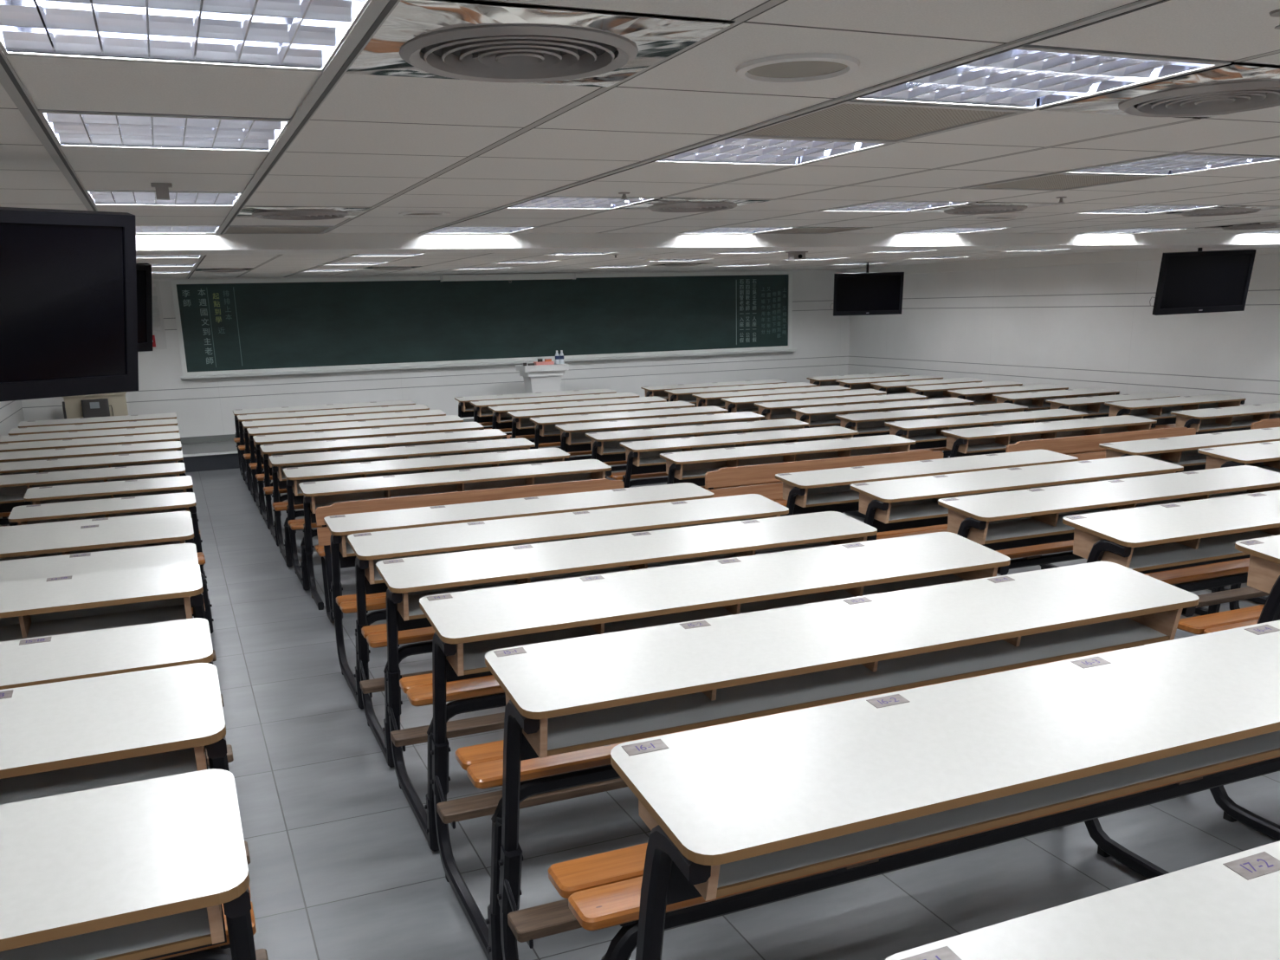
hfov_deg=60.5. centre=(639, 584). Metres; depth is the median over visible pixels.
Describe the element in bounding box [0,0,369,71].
ceiling light
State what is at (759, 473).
wooden bench
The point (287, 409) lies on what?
school desk
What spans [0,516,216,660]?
school desk
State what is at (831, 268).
trim
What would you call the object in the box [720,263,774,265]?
ceiling light
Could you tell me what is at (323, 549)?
wooden bench
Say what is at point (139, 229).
ceiling light
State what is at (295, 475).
school desk
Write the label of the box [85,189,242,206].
ceiling light
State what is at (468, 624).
school desk
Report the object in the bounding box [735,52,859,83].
ceiling speaker
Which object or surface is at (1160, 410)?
school desk
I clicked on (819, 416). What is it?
school desk
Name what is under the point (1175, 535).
school desk
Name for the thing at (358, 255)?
ceiling light
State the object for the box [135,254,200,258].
ceiling light
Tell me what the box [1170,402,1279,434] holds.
school desk
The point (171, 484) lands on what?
school desk
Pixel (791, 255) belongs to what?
security camera
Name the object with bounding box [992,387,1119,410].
school desk
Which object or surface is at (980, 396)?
school desk
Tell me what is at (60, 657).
school desk
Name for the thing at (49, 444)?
school desk
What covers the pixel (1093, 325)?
wall
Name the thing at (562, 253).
ceiling light
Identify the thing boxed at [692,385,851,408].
school desk
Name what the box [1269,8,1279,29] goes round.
sprinkler
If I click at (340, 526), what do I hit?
school desk
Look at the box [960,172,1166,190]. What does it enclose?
ceiling vent
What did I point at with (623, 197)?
sprinkler
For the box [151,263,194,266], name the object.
ceiling light
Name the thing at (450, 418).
school desk
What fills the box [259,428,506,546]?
school desk
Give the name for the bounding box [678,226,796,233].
ceiling light
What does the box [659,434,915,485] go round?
school desk
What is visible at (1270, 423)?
wooden bench
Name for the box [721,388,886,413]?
school desk
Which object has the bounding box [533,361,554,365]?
tray
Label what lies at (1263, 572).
school desk
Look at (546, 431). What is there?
school desk
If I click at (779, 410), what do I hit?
school desk
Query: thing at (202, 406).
wall
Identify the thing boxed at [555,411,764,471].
school desk
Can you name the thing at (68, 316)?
television
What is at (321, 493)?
school desk
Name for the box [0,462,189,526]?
school desk
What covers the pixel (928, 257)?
ceiling light
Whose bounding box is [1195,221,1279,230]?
ceiling vent
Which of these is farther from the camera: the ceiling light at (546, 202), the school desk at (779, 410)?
the school desk at (779, 410)
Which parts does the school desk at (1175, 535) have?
number plate, frame, number plate, modesty panel, number plate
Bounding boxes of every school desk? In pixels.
[0,425,183,517]
[0,432,180,526]
[0,440,186,475]
[0,450,183,524]
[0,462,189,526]
[0,510,191,543]
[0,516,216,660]
[0,543,224,706]
[0,562,233,765]
[0,617,250,864]
[0,662,268,959]
[0,768,256,959]
[8,418,177,435]
[8,491,213,633]
[17,413,176,427]
[23,475,208,590]
[232,400,415,480]
[237,404,429,491]
[241,409,446,502]
[246,414,463,514]
[252,421,484,529]
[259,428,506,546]
[268,437,535,567]
[282,447,570,589]
[298,458,611,609]
[323,482,714,709]
[347,493,788,767]
[375,510,877,851]
[419,531,1112,959]
[454,388,616,428]
[470,392,639,434]
[484,561,1279,959]
[488,396,666,441]
[507,400,695,448]
[530,406,727,460]
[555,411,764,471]
[585,418,808,487]
[610,619,1279,959]
[619,426,865,517]
[640,379,786,401]
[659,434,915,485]
[665,381,816,407]
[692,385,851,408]
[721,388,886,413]
[754,393,948,458]
[775,449,1078,568]
[791,397,974,451]
[806,372,910,386]
[835,402,1027,456]
[836,374,943,389]
[850,455,1224,614]
[870,377,982,394]
[884,408,1105,454]
[885,840,1279,959]
[906,380,1022,399]
[937,465,1279,609]
[941,414,1157,457]
[947,383,1068,451]
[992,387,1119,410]
[1046,391,1180,429]
[1062,489,1279,795]
[1098,426,1279,471]
[1104,394,1245,425]
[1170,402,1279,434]
[1198,440,1279,604]
[1209,534,1279,840]
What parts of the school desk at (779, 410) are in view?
frame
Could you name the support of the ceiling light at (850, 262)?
attached to the ceiling
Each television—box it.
[0,206,138,400]
[135,262,152,351]
[830,261,904,316]
[1149,247,1256,315]
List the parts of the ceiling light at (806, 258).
frame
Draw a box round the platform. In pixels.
[181,425,534,471]
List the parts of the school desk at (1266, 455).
frame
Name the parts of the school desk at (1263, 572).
number plate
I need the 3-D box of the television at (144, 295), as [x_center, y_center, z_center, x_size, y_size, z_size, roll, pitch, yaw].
[-3.503,-1.783,6.760,0.269,0.710,0.930,10,19,39]
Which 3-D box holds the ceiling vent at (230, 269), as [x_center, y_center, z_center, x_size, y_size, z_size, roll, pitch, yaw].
[-4.449,-3.420,11.695,0.584,0.142,0.584,-7,16,-22]
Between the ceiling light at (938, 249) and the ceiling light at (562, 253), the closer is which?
the ceiling light at (562, 253)
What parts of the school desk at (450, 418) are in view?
frame, bench frame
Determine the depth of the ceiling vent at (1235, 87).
2.66 m
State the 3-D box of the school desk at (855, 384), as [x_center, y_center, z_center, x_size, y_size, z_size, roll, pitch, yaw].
[3.655,-2.496,15.345,1.720,0.770,0.901,-7,16,-22]
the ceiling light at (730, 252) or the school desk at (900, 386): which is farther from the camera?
the school desk at (900, 386)
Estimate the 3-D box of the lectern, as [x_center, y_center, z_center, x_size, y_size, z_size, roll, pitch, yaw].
[-1.392,-2.735,15.746,0.650,0.855,0.470,-7,16,-22]
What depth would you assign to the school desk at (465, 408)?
14.18 m
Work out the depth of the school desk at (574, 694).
2.87 m
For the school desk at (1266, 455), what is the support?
on the floor
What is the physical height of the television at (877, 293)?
0.706 m
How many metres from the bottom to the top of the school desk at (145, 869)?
1.100 m
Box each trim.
[0,0,1170,278]
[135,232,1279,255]
[151,268,849,279]
[846,247,1279,274]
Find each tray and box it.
[180,348,796,379]
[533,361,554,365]
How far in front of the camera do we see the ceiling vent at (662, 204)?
5.27 m
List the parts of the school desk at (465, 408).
frame, modesty panel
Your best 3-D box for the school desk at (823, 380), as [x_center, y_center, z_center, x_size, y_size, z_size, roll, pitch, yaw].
[3.343,-2.671,16.057,1.720,0.770,0.876,-7,16,-22]
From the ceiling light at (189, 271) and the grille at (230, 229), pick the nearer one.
the grille at (230, 229)
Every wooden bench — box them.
[315,478,624,622]
[704,449,943,506]
[1005,426,1195,460]
[1250,418,1279,429]
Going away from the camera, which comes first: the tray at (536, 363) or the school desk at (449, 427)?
the school desk at (449, 427)
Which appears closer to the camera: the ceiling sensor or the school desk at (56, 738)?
the school desk at (56, 738)
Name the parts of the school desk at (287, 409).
frame, bench frame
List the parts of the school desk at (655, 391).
frame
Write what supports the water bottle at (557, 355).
on the lectern
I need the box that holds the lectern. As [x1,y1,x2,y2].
[515,362,568,393]
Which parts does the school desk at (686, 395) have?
frame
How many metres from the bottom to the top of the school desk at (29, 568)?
0.918 m
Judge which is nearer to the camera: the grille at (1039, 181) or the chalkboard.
the grille at (1039, 181)
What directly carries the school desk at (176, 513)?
on the floor
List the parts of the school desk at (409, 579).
number plate, frame, modesty panel, bench frame, number plate, number plate, number plate, frame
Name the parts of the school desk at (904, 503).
number plate, frame, modesty panel, number plate, bench frame, frame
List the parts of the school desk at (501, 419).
frame, modesty panel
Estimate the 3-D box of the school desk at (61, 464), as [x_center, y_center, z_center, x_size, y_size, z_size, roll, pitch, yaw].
[-4.434,-0.573,8.671,1.640,0.770,0.901,-7,16,-22]
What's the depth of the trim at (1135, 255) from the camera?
13.92 m
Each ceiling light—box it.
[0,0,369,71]
[38,109,290,152]
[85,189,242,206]
[135,225,219,233]
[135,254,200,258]
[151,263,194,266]
[151,270,190,273]
[305,268,361,271]
[325,261,390,265]
[353,253,423,256]
[425,226,539,233]
[454,266,511,269]
[492,259,561,263]
[505,195,659,209]
[546,252,617,254]
[593,265,649,267]
[646,258,713,261]
[654,136,892,166]
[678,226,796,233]
[715,251,782,253]
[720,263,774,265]
[787,257,847,259]
[818,200,976,212]
[827,262,884,265]
[851,45,1234,109]
[866,249,939,252]
[894,226,1008,233]
[906,256,966,258]
[1007,248,1072,251]
[1058,152,1279,175]
[1072,204,1225,213]
[1083,227,1192,232]
[1242,229,1279,232]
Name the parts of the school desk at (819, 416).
frame, modesty panel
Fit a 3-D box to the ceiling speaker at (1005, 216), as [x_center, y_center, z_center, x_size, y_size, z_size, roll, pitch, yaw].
[2.232,-2.291,6.839,0.256,0.010,0.256,-7,16,-22]
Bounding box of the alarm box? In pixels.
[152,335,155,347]
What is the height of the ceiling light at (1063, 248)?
0.121 m
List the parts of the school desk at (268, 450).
frame, modesty panel, bench frame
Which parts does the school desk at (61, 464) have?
bench frame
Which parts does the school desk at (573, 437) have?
frame, modesty panel, bench frame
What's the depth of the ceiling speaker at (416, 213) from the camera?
5.46 m
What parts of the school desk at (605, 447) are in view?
frame, modesty panel, bench frame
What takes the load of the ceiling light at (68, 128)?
attached to the ceiling
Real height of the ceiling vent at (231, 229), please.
0.015 m
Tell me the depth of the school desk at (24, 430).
11.66 m
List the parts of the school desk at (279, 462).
frame, modesty panel, bench frame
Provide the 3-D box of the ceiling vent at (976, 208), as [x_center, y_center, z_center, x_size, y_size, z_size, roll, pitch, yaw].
[1.913,-2.141,6.065,0.584,0.142,0.584,-7,16,-22]
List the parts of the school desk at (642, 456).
frame, modesty panel, frame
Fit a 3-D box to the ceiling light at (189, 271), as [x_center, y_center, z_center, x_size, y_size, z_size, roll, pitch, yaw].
[-5.236,-3.488,12.006,0.600,0.121,0.600,-7,16,-22]
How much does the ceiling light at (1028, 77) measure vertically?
0.121 m
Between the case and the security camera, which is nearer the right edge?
the security camera
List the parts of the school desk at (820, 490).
frame, modesty panel, frame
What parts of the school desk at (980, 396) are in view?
frame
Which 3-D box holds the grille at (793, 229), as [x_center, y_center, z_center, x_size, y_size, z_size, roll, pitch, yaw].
[1.210,-2.492,7.686,0.560,0.008,0.560,-7,16,-22]
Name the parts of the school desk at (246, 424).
frame, bench frame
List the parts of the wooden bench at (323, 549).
leg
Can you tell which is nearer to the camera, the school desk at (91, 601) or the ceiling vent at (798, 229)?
the school desk at (91, 601)
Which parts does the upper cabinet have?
handle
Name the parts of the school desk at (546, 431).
frame, modesty panel, bench frame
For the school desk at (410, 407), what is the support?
on the floor
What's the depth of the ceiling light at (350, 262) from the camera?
11.24 m
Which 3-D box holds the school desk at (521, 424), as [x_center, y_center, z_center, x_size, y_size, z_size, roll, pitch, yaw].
[-0.292,-1.547,12.047,2.240,0.770,0.896,-7,16,-22]
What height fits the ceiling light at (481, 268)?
0.121 m
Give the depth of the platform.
13.69 m
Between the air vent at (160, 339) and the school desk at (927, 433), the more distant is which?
the air vent at (160, 339)
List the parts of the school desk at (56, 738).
number plate, bench frame, frame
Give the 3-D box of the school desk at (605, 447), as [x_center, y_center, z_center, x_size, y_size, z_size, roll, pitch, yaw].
[0.667,-1.010,9.855,2.240,0.770,0.901,-7,16,-22]
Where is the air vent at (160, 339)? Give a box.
[151,280,167,349]
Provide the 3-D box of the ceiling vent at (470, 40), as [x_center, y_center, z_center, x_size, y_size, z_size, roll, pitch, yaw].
[-0.227,-1.052,2.041,0.584,0.142,0.584,-7,16,-22]
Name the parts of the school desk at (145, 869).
modesty panel, frame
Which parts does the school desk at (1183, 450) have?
frame, modesty panel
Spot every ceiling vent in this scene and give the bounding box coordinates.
[194,267,254,271]
[223,225,336,233]
[235,206,372,219]
[345,0,730,87]
[362,265,423,270]
[615,197,773,212]
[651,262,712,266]
[755,226,872,233]
[909,201,1065,214]
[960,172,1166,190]
[1039,61,1279,118]
[1150,205,1279,216]
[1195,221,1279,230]
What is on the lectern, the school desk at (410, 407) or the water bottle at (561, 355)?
the water bottle at (561, 355)
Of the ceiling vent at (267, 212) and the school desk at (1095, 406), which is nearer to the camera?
the ceiling vent at (267, 212)
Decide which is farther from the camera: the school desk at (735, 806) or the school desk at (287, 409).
the school desk at (287, 409)
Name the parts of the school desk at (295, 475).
frame, modesty panel, bench frame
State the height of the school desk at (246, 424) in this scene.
0.770 m
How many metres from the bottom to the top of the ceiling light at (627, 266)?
0.121 m
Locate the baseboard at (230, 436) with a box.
[180,418,473,444]
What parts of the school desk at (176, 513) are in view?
number plate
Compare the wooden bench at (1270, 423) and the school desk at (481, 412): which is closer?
the wooden bench at (1270, 423)
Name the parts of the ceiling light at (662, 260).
frame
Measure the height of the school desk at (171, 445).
0.770 m
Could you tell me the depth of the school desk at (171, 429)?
10.90 m
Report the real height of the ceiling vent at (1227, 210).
0.142 m
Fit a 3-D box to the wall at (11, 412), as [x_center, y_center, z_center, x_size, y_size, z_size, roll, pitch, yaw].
[-4.133,-0.669,5.048,0.200,2.742,19.250,-7,16,-22]
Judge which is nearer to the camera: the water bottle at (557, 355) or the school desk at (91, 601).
the school desk at (91, 601)
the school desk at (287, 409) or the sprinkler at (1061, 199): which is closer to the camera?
the sprinkler at (1061, 199)
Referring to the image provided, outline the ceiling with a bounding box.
[0,0,1279,278]
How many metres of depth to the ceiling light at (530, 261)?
11.90 m
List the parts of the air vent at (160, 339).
panel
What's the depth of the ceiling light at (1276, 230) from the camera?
9.67 m
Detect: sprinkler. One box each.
[618,192,629,199]
[1056,196,1066,202]
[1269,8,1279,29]
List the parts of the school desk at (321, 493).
frame, modesty panel, frame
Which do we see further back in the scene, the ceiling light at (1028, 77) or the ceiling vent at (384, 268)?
the ceiling vent at (384, 268)
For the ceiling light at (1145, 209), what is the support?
attached to the ceiling
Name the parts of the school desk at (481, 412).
frame, modesty panel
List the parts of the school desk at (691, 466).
frame, modesty panel, frame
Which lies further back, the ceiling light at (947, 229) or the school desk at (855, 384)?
the school desk at (855, 384)
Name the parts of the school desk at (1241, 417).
frame, modesty panel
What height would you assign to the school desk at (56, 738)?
1.100 m
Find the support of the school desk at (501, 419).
on the floor
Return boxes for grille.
[225,226,329,232]
[766,227,861,232]
[977,174,1147,188]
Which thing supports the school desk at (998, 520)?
on the floor
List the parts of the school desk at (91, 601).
number plate, frame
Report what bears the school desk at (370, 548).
on the floor
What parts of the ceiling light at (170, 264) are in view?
frame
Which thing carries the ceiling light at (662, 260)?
attached to the ceiling
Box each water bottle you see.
[555,350,559,363]
[559,349,564,363]
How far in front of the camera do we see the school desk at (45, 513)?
6.72 m
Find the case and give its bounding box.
[439,272,575,282]
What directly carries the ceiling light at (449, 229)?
attached to the ceiling
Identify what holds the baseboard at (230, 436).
attached to the wall at (202, 406)
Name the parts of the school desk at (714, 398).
frame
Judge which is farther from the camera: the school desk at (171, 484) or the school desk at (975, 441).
the school desk at (975, 441)
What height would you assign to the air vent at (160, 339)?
0.860 m
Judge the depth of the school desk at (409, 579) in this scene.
4.36 m
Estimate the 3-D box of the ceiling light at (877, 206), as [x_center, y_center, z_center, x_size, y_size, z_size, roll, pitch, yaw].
[1.360,-2.077,5.840,0.600,0.121,0.600,-7,16,-22]
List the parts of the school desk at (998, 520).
number plate, frame, modesty panel, number plate, number plate, number plate, bench frame, frame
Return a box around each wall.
[0,400,24,436]
[21,270,849,437]
[847,252,1279,405]
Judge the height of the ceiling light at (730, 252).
0.121 m
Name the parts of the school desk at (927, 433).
frame, modesty panel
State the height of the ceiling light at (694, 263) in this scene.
0.142 m
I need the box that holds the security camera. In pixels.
[785,251,808,259]
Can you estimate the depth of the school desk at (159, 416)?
12.42 m
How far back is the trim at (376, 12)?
2.49 m
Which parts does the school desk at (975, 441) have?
frame, modesty panel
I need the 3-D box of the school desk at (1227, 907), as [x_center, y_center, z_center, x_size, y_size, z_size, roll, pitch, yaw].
[1.342,0.906,1.598,2.186,1.130,0.461,-7,16,-22]
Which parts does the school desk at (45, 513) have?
frame, frame, bench frame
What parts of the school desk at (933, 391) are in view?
frame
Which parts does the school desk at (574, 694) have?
number plate, frame, modesty panel, number plate, number plate, bench frame, number plate, frame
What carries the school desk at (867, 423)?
on the floor
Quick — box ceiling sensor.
[150,182,172,200]
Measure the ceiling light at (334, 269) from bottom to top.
0.121 m
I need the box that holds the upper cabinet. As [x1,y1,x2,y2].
[61,391,128,419]
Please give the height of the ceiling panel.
0.015 m
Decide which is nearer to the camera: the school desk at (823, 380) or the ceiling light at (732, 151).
the ceiling light at (732, 151)
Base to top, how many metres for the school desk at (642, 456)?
0.770 m
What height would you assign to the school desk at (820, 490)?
0.837 m
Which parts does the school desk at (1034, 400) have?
frame, modesty panel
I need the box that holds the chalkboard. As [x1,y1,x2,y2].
[170,271,796,379]
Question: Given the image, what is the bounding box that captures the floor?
[6,446,1279,959]
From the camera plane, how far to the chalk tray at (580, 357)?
15.77 m
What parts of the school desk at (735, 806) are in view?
number plate, frame, modesty panel, number plate, number plate, number plate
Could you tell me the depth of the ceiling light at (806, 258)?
13.18 m
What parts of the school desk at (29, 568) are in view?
number plate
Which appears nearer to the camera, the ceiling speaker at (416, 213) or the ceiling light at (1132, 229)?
the ceiling speaker at (416, 213)
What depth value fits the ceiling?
3.36 m
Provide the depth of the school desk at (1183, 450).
7.82 m
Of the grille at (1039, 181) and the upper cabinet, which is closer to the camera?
the grille at (1039, 181)
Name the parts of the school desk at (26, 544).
number plate, frame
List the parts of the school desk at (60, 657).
number plate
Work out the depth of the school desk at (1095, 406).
11.79 m
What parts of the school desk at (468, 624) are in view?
number plate, frame, modesty panel, number plate, number plate, bench frame, number plate, frame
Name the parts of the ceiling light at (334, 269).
frame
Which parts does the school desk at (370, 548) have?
number plate, frame, modesty panel, bench frame, number plate, number plate, number plate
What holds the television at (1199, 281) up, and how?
hanging from the ceiling
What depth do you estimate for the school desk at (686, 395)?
14.47 m
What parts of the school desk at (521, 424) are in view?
frame, modesty panel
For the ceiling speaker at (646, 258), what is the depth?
11.58 m
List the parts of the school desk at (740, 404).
frame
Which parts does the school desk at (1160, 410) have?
frame, modesty panel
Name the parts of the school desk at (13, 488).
modesty panel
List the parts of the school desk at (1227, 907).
number plate, number plate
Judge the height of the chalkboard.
1.253 m
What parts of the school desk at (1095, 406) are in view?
frame, modesty panel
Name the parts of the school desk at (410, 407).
frame, bench frame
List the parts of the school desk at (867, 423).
frame, modesty panel, bench frame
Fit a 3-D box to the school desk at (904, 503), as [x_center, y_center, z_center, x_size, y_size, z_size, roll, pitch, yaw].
[2.288,-0.157,6.128,2.240,0.889,0.846,-7,16,-22]
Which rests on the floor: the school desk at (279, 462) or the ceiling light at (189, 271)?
the school desk at (279, 462)
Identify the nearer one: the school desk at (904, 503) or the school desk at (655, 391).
the school desk at (904, 503)
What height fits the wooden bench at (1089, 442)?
0.755 m
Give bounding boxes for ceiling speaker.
[398,210,450,216]
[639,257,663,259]
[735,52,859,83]
[976,214,1019,219]
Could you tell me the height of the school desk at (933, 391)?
0.770 m
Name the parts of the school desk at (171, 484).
frame, frame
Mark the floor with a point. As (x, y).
(342, 865)
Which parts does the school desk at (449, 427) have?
frame, bench frame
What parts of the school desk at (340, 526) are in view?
number plate, frame, modesty panel, bench frame, number plate, number plate, number plate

